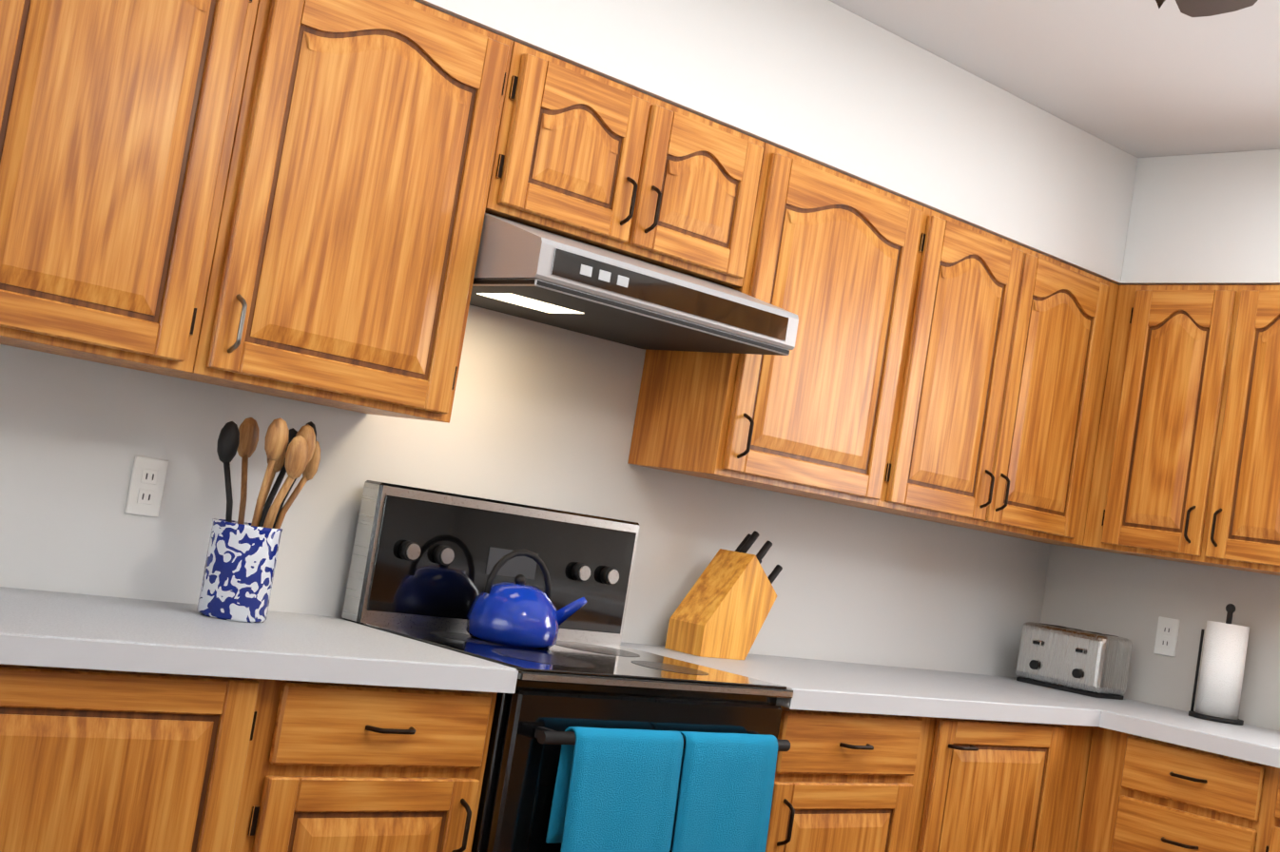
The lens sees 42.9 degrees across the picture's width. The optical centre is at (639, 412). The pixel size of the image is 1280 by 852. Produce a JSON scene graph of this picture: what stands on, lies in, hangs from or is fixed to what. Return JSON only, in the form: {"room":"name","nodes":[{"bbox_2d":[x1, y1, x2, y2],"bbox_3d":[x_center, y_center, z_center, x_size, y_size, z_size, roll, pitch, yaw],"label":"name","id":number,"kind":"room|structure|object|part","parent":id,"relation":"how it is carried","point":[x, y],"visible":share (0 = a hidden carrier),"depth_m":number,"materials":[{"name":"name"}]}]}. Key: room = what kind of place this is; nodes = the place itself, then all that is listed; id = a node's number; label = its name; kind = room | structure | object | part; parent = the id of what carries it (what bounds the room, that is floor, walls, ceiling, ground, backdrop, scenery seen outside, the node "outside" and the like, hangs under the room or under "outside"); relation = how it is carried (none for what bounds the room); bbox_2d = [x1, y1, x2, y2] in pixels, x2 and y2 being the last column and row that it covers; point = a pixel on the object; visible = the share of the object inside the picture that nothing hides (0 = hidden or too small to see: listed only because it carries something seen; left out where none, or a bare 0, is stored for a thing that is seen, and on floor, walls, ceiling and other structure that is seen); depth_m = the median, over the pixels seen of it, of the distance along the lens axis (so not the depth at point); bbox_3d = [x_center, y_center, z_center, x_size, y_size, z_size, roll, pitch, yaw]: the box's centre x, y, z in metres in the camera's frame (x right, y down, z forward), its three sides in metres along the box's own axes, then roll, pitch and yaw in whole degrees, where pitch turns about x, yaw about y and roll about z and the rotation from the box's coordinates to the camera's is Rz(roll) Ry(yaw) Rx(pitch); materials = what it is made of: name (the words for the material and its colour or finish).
{"room":"kitchen","nodes":[
{"label":"kitchen","id":0,"kind":"room"},
{"bbox_2d":[0,305,1050,677],"bbox_3d":[-1.631,-0.134,2.652,8.320,2.540,0.150,12,-5,-42],"label":"wall","id":1,"kind":"structure","parent":0,"point":[542,416],"depth_m":3.75,"materials":[{"name":"paint"}]},
{"bbox_2d":[0,0,273,383],"bbox_3d":[-1.177,-0.547,2.708,0.955,0.794,0.325,12,-5,-42],"label":"upper cabinet","id":2,"kind":"object","parent":1,"relation":"attached to","point":[126,125],"depth_m":2.78,"materials":[{"name":"brown wood"}]},
{"bbox_2d":[124,455,168,517],"bbox_3d":[-0.962,0.145,3.175,0.070,0.114,0.007,12,-5,-42],"label":"electrical outlet","id":3,"kind":"object","parent":1,"relation":"attached to","point":[146,486],"visible":1,"depth_m":3.17,"materials":[{"name":"white plastic"}]},
{"bbox_2d":[193,0,528,423],"bbox_3d":[-0.623,-0.425,3.221,0.575,0.794,0.325,12,-5,-42],"label":"upper cabinet","id":4,"kind":"object","parent":1,"relation":"attached to","point":[295,200],"depth_m":3.10,"materials":[{"name":"brown wood"}]},
{"bbox_2d":[502,46,779,292],"bbox_3d":[-0.102,-0.536,3.686,0.764,0.349,0.325,12,-5,-42],"label":"upper cabinet","id":5,"kind":"object","parent":1,"relation":"attached to","point":[598,161],"depth_m":3.56,"materials":[{"name":"brown wood"}]},
{"bbox_2d":[469,212,798,355],"bbox_3d":[-0.083,-0.278,3.603,0.760,0.158,0.502,12,-5,-42],"label":"range hood","id":6,"kind":"object","parent":5,"relation":"attached to","point":[530,273],"visible":0.94,"depth_m":3.42,"materials":[{"name":"metal"}]},
{"bbox_2d":[627,148,935,513],"bbox_3d":[0.363,-0.207,4.135,0.613,0.794,0.325,12,-5,-42],"label":"upper cabinet","id":7,"kind":"object","parent":1,"relation":"attached to","point":[824,420],"depth_m":4.00,"materials":[{"name":"brown wood"}]},
{"bbox_2d":[872,211,1118,547],"bbox_3d":[0.910,-0.086,4.641,0.897,0.794,0.325,12,-5,-42],"label":"upper cabinet","id":8,"kind":"object","parent":1,"relation":"attached to","point":[1014,340],"depth_m":4.52,"materials":[{"name":"brown wood"}]},
{"bbox_2d":[1051,285,1129,555],"bbox_3d":[1.350,0.012,5.049,0.435,0.794,0.325,12,-5,-42],"label":"upper cabinet","id":9,"kind":"object","parent":1,"relation":"attached to","point":[1108,355],"depth_m":4.89,"materials":[{"name":"brown wood"}]},
{"bbox_2d":[413,0,1137,285],"bbox_3d":[-0.045,-0.902,3.718,4.538,0.385,0.315,12,-5,-42],"label":"wall","id":10,"kind":"structure","parent":0,"point":[831,86],"depth_m":4.06,"materials":[{"name":"paint"}]},
{"bbox_2d":[828,0,1279,157],"bbox_3d":[-0.216,-1.340,1.413,8.320,0.120,3.740,12,-5,-42],"label":"ceiling","id":11,"kind":"structure","parent":0,"point":[1142,78],"depth_m":4.08,"materials":[{"name":"paint"}]},
{"bbox_2d":[1120,149,1279,285],"bbox_3d":[2.533,-0.473,3.981,0.314,0.385,2.808,12,-5,-42],"label":"ceiling soffit","id":12,"kind":"structure","parent":11,"relation":"attached to","point":[1211,219],"depth_m":4.73,"materials":[{"name":"paint"}]},
{"bbox_2d":[1155,0,1257,17],"bbox_3d":[0.708,-0.810,2.248,1.312,0.522,1.288,12,-5,-42],"label":"ceiling fan","id":13,"kind":"object","parent":11,"relation":"hanging from","point":[1198,8],"depth_m":2.81,"materials":[{"name":"brown metal"}]},
{"bbox_3d":[0.719,-0.631,2.217,0.304,0.169,0.304,12,-5,-42],"label":"ceiling fan lamp bowl","id":14,"kind":"part","parent":13,"relation":"part of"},
{"bbox_2d":[1039,543,1279,731],"bbox_3d":[2.533,0.625,4.067,0.150,2.540,3.440,12,-5,-42],"label":"wall","id":15,"kind":"structure","parent":0,"point":[1133,598],"depth_m":4.95,"materials":[{"name":"paint"}]},
{"bbox_2d":[1153,616,1180,657],"bbox_3d":[1.600,0.681,4.942,0.007,0.114,0.070,12,-5,-42],"label":"electrical outlet","id":16,"kind":"object","parent":15,"relation":"attached to","point":[1167,635],"visible":1,"depth_m":4.94,"materials":[{"name":"white plastic"}]},
{"bbox_2d":[1083,285,1279,575],"bbox_3d":[1.726,0.050,4.718,0.325,0.794,0.713,12,-5,-42],"label":"upper cabinet","id":17,"kind":"object","parent":15,"relation":"attached to","point":[1187,465],"visible":1,"depth_m":4.62,"materials":[{"name":"brown wood"}]},
{"bbox_3d":[-0.635,1.281,1.239,8.320,0.120,3.740,12,-5,-42],"label":"floor","id":18,"kind":"structure","parent":0,"visible":0},
{"bbox_2d":[0,666,285,851],"bbox_3d":[-1.130,0.794,2.657,0.692,0.870,0.619,12,-5,-42],"label":"base cabinet","id":19,"kind":"object","parent":18,"relation":"on","point":[137,726],"depth_m":2.53,"materials":[{"name":"brown wood"}]},
{"bbox_2d":[0,586,518,693],"bbox_3d":[-0.952,0.364,2.769,1.400,0.044,0.643,12,-5,-42],"label":"countertop","id":20,"kind":"structure","parent":19,"relation":"on","point":[59,630],"depth_m":2.75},
{"bbox_2d":[196,417,320,622],"bbox_3d":[-0.731,0.200,3.125,0.181,0.394,0.218,12,-5,-42],"label":"utensil crock","id":21,"kind":"object","parent":20,"relation":"on","point":[239,571],"visible":1,"depth_m":3.06,"materials":[{"name":"blue ceramic"}]},
{"bbox_2d":[258,681,497,851],"bbox_3d":[-0.703,0.889,3.052,0.487,0.870,0.619,12,-5,-42],"label":"base cabinet","id":22,"kind":"object","parent":18,"relation":"on","point":[358,768],"depth_m":2.84,"materials":[{"name":"brown wood"}]},
{"bbox_2d":[341,480,793,851],"bbox_3d":[-0.186,0.822,3.447,0.760,1.215,0.677,12,-5,-42],"label":"range","id":23,"kind":"object","parent":18,"relation":"on","point":[424,562],"visible":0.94,"depth_m":3.45,"materials":[{"name":"black metal"}]},
{"bbox_2d":[465,549,587,649],"bbox_3d":[-0.254,0.398,3.519,0.226,0.202,0.200,12,-5,-42],"label":"kettle","id":24,"kind":"object","parent":23,"relation":"on","point":[518,612],"visible":1,"depth_m":3.44,"materials":[{"name":"blue metal"}]},
{"bbox_2d":[545,726,683,851],"bbox_3d":[-0.057,0.818,3.118,0.281,0.422,0.053,12,-5,-42],"label":"hanging towel","id":25,"kind":"object","parent":23,"relation":"hanging from","point":[615,790],"visible":0.96,"depth_m":3.10,"materials":[{"name":"blue fabric"}]},
{"bbox_2d":[669,731,778,851],"bbox_3d":[0.152,0.846,3.311,0.271,0.387,0.053,12,-5,-42],"label":"hanging towel","id":26,"kind":"object","parent":23,"relation":"hanging from","point":[725,794],"visible":0.94,"depth_m":3.29,"materials":[{"name":"blue fabric"}]},
{"bbox_2d":[765,704,943,851],"bbox_3d":[0.230,1.095,3.917,0.550,0.870,0.619,12,-5,-42],"label":"base cabinet","id":27,"kind":"object","parent":18,"relation":"on","point":[845,782],"depth_m":3.71,"materials":[{"name":"brown wood"}]},
{"bbox_2d":[664,530,782,659],"bbox_3d":[0.232,0.455,4.125,0.283,0.324,0.125,12,-5,-42],"label":"knife block","id":28,"kind":"object","parent":27,"relation":"on","point":[724,608],"visible":1,"depth_m":4.06,"materials":[{"name":"brown wood"}]},
{"bbox_2d":[924,717,1072,851],"bbox_3d":[0.638,1.185,4.295,0.577,0.870,0.619,12,-5,-42],"label":"base cabinet","id":29,"kind":"object","parent":18,"relation":"on","point":[998,785],"depth_m":4.10,"materials":[{"name":"brown wood"}]},
{"bbox_2d":[1057,725,1093,851],"bbox_3d":[1.102,1.288,4.725,0.821,0.870,0.619,12,-5,-42],"label":"base cabinet","id":30,"kind":"object","parent":18,"relation":"on","point":[1078,757],"depth_m":4.37,"materials":[{"name":"brown wood"}]},
{"bbox_2d":[1076,725,1274,851],"bbox_3d":[1.543,1.335,4.388,0.620,0.870,0.512,12,-5,-42],"label":"base cabinet","id":31,"kind":"object","parent":18,"relation":"on","point":[1161,779],"depth_m":4.21,"materials":[{"name":"brown wood"}]},
{"bbox_2d":[905,668,1279,767],"bbox_3d":[2.184,0.931,3.774,0.646,0.044,3.435,12,-5,-42],"label":"countertop","id":32,"kind":"structure","parent":31,"relation":"on","point":[1256,745],"depth_m":4.31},
{"bbox_2d":[1015,621,1132,699],"bbox_3d":[1.319,0.755,4.964,0.182,0.186,0.300,12,-5,-42],"label":"toaster","id":33,"kind":"object","parent":32,"relation":"on","point":[1092,664],"visible":1,"depth_m":4.88,"materials":[{"name":"silver metal"}]},
{"bbox_2d":[1188,603,1249,725],"bbox_3d":[1.677,0.717,4.677,0.150,0.336,0.150,12,-5,-42],"label":"paper towel","id":34,"kind":"object","parent":32,"relation":"on","point":[1222,671],"visible":1,"depth_m":4.63,"materials":[{"name":"white paper"}]},
{"bbox_2d":[1262,767,1279,851],"bbox_3d":[2.007,1.376,3.878,0.620,0.870,0.870,12,-5,-42],"label":"base cabinet","id":35,"kind":"object","parent":18,"relation":"on","point":[1270,842],"depth_m":4.01,"materials":[{"name":"brown wood"}]}
]}

